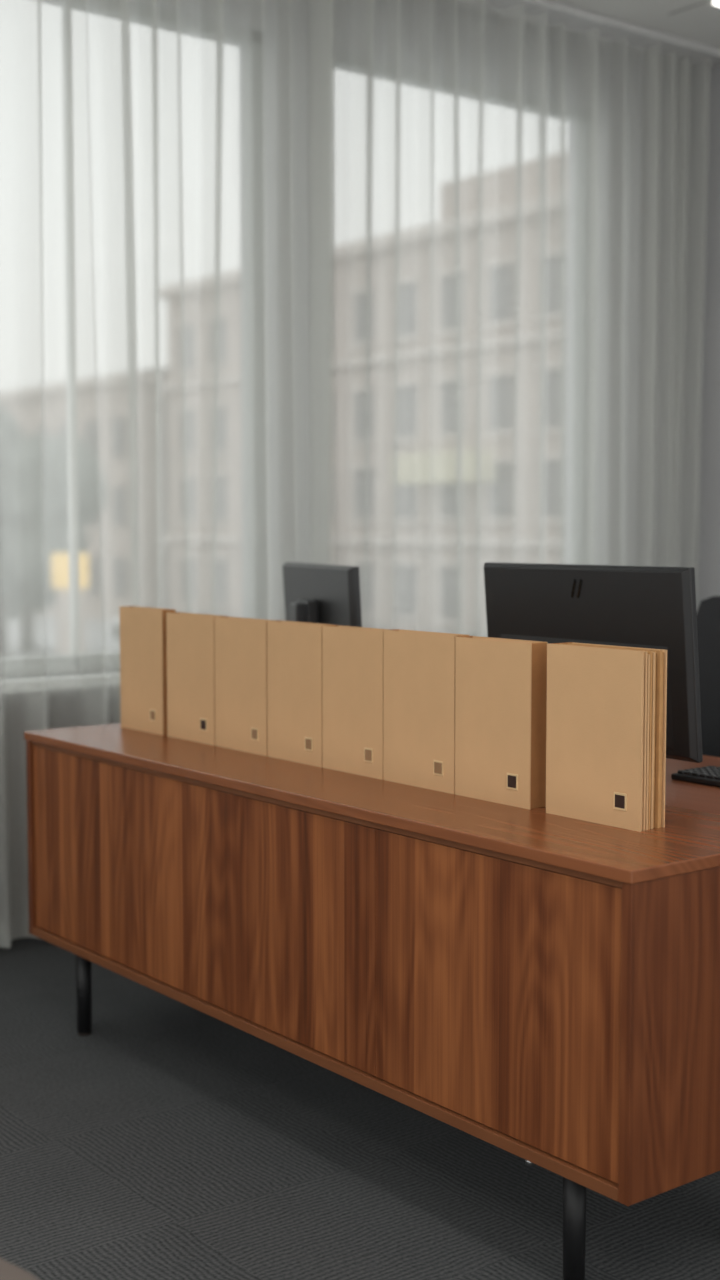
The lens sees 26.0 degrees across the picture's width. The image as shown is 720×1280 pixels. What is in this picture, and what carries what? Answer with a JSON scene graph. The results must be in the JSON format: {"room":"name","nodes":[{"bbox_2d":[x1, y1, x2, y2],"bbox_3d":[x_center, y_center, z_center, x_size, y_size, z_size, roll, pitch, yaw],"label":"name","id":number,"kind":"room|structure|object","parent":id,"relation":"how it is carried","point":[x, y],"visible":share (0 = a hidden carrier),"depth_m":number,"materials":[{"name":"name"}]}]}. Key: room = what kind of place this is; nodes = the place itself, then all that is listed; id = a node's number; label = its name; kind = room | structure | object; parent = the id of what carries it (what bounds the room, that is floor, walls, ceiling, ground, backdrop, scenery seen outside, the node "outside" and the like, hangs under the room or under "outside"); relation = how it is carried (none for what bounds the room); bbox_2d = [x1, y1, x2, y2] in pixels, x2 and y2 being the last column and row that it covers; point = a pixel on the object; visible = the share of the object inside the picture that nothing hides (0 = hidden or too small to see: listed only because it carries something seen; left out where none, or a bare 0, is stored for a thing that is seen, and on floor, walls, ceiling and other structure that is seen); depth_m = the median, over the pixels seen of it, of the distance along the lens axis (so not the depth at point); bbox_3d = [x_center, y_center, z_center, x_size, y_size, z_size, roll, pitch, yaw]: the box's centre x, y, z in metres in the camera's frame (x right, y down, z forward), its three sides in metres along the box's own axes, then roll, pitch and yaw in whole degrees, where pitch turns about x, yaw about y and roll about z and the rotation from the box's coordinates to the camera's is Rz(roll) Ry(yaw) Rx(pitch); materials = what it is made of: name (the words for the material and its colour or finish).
{"room":"office","nodes":[
{"label":"office","id":0,"kind":"room"},
{"bbox_2d":[0,937,719,1279],"bbox_3d":[0.499,1.235,1.951,8.070,0.100,7.320,-3,5,-38],"label":"floor","id":1,"kind":"structure","parent":0,"point":[169,1140],"depth_m":3.18,"materials":[{"name":"carpet"}]},
{"bbox_2d":[0,1258,38,1279],"bbox_3d":[-0.626,0.984,1.741,0.640,0.430,0.640,-3,5,-38],"label":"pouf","id":2,"kind":"object","parent":1,"relation":"on","point":[8,1271],"visible":1,"depth_m":1.90,"materials":[{"name":"fabric"}]},
{"bbox_2d":[24,723,719,1279],"bbox_3d":[-0.037,0.683,3.463,0.494,0.786,2.141,-3,5,-38],"label":"sideboard","id":3,"kind":"object","parent":1,"relation":"on","point":[539,986],"visible":0.93,"depth_m":2.90,"materials":[{"name":"brown wood"}]},
{"bbox_2d":[119,606,175,734],"bbox_3d":[-0.563,0.078,4.135,0.047,0.326,0.220,-3,5,-38],"label":"folder","id":4,"kind":"object","parent":3,"relation":"on","point":[143,631],"visible":0.89,"depth_m":4.11,"materials":[{"name":"brown cardboard"}]},
{"bbox_2d":[166,612,224,745],"bbox_3d":[-0.413,0.095,3.941,0.045,0.320,0.224,-3,5,-38],"label":"folder","id":5,"kind":"object","parent":3,"relation":"on","point":[190,636],"visible":0.91,"depth_m":3.92,"materials":[{"name":"brown cardboard"}]},
{"bbox_2d":[215,616,273,755],"bbox_3d":[-0.273,0.108,3.761,0.045,0.319,0.222,-3,5,-38],"label":"folder","id":6,"kind":"object","parent":3,"relation":"on","point":[241,710],"visible":0.92,"depth_m":3.75,"materials":[{"name":"brown cardboard"}]},
{"bbox_2d":[267,620,331,766],"bbox_3d":[-0.137,0.120,3.586,0.043,0.320,0.213,-3,5,-38],"label":"folder","id":7,"kind":"object","parent":3,"relation":"on","point":[294,649],"visible":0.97,"depth_m":3.57,"materials":[{"name":"brown cardboard"}]},
{"bbox_2d":[322,625,390,779],"bbox_3d":[-0.002,0.133,3.415,0.046,0.319,0.215,-3,5,-38],"label":"folder","id":8,"kind":"object","parent":3,"relation":"on","point":[352,657],"visible":0.9,"depth_m":3.40,"materials":[{"name":"brown cardboard"}]},
{"bbox_2d":[384,629,469,793],"bbox_3d":[0.135,0.144,3.238,0.045,0.321,0.227,-3,5,-38],"label":"folder","id":9,"kind":"object","parent":3,"relation":"on","point":[419,666],"visible":0.9,"depth_m":3.22,"materials":[{"name":"brown cardboard"}]},
{"bbox_2d":[455,636,546,809],"bbox_3d":[0.275,0.158,3.063,0.049,0.319,0.215,-3,5,-38],"label":"folder","id":10,"kind":"object","parent":3,"relation":"on","point":[501,683],"visible":1,"depth_m":3.03,"materials":[{"name":"brown cardboard"}]},
{"bbox_2d":[546,642,666,831],"bbox_3d":[0.448,0.172,2.858,0.070,0.320,0.235,-3,5,-38],"label":"folder","id":11,"kind":"object","parent":3,"relation":"on","point":[607,704],"visible":1,"depth_m":2.81,"materials":[{"name":"brown cardboard"}]},
{"bbox_2d":[665,755,719,814],"bbox_3d":[0.453,0.666,3.768,0.625,0.776,2.600,-3,5,-38],"label":"office desk","id":12,"kind":"object","parent":1,"relation":"on","point":[681,794],"visible":0.02,"depth_m":3.24,"materials":[{"name":"brown wood"}]},
{"bbox_2d":[283,562,361,626],"bbox_3d":[-0.145,0.019,4.239,0.250,0.449,0.600,-1,4,-19],"label":"computer monitor","id":13,"kind":"object","parent":12,"relation":"on","point":[313,593],"visible":0.41,"depth_m":4.17,"materials":[{"name":"plastic"}]},
{"bbox_2d":[484,562,702,762],"bbox_3d":[0.463,0.069,3.415,0.250,0.466,0.620,-3,5,-38],"label":"computer monitor","id":14,"kind":"object","parent":12,"relation":"on","point":[653,607],"visible":0.39,"depth_m":3.32,"materials":[{"name":"plastic"}]},
{"bbox_2d":[671,766,719,786],"bbox_3d":[0.864,0.303,3.262,0.135,0.021,0.440,-3,5,-38],"label":"keyboard","id":15,"kind":"object","parent":12,"relation":"on","point":[706,775],"visible":1,"depth_m":3.36,"materials":[{"name":"black plastic"}]},
{"bbox_2d":[697,596,719,756],"bbox_3d":[0.916,0.459,4.194,0.644,1.130,0.635,-3,5,-38],"label":"office chair","id":16,"kind":"object","parent":1,"relation":"on","point":[708,613],"visible":0.06,"depth_m":4.42,"materials":[{"name":"fabric"}]},
{"bbox_2d":[553,0,719,48],"bbox_3d":[0.499,-2.195,1.707,8.070,0.123,7.320,-3,5,-38],"label":"ceiling","id":17,"kind":"structure","parent":0,"point":[698,21],"depth_m":6.11,"materials":[{"name":"paint"}]},
{"bbox_2d":[485,0,719,66],"bbox_3d":[-1.191,-2.324,4.559,6.910,0.029,0.180,-3,5,-38],"label":"track","id":18,"kind":"object","parent":17,"relation":"attached to","point":[576,19],"visible":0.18,"depth_m":6.20,"materials":[{"name":"white metal"}]},
{"bbox_2d":[0,0,333,947],"bbox_3d":[-1.652,-0.650,4.309,3.930,3.275,0.160,-3,5,-38],"label":"sheer curtain","id":19,"kind":"object","parent":18,"relation":"hanging from","point":[166,166],"visible":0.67,"depth_m":5.06,"materials":[{"name":"white fabric"}]},
{"bbox_2d":[330,0,710,636],"bbox_3d":[0.685,-0.781,6.146,2.100,3.275,0.141,-3,5,-38],"label":"sheer curtain","id":20,"kind":"object","parent":18,"relation":"hanging from","point":[520,200],"visible":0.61,"depth_m":6.02,"materials":[{"name":"white fabric"}]},
{"bbox_2d":[713,0,719,6],"bbox_3d":[1.585,-2.415,5.702,0.060,0.012,0.700,-3,5,-38],"label":"recessed light","id":21,"kind":"object","parent":17,"relation":"in","point":[717,2],"visible":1,"depth_m":5.95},
{"bbox_2d":[699,65,719,604],"bbox_3d":[3.623,-0.649,4.255,0.150,3.330,7.320,-3,5,-38],"label":"wall","id":22,"kind":"structure","parent":0,"point":[709,555],"depth_m":6.79,"materials":[{"name":"grey paint"}]}
]}

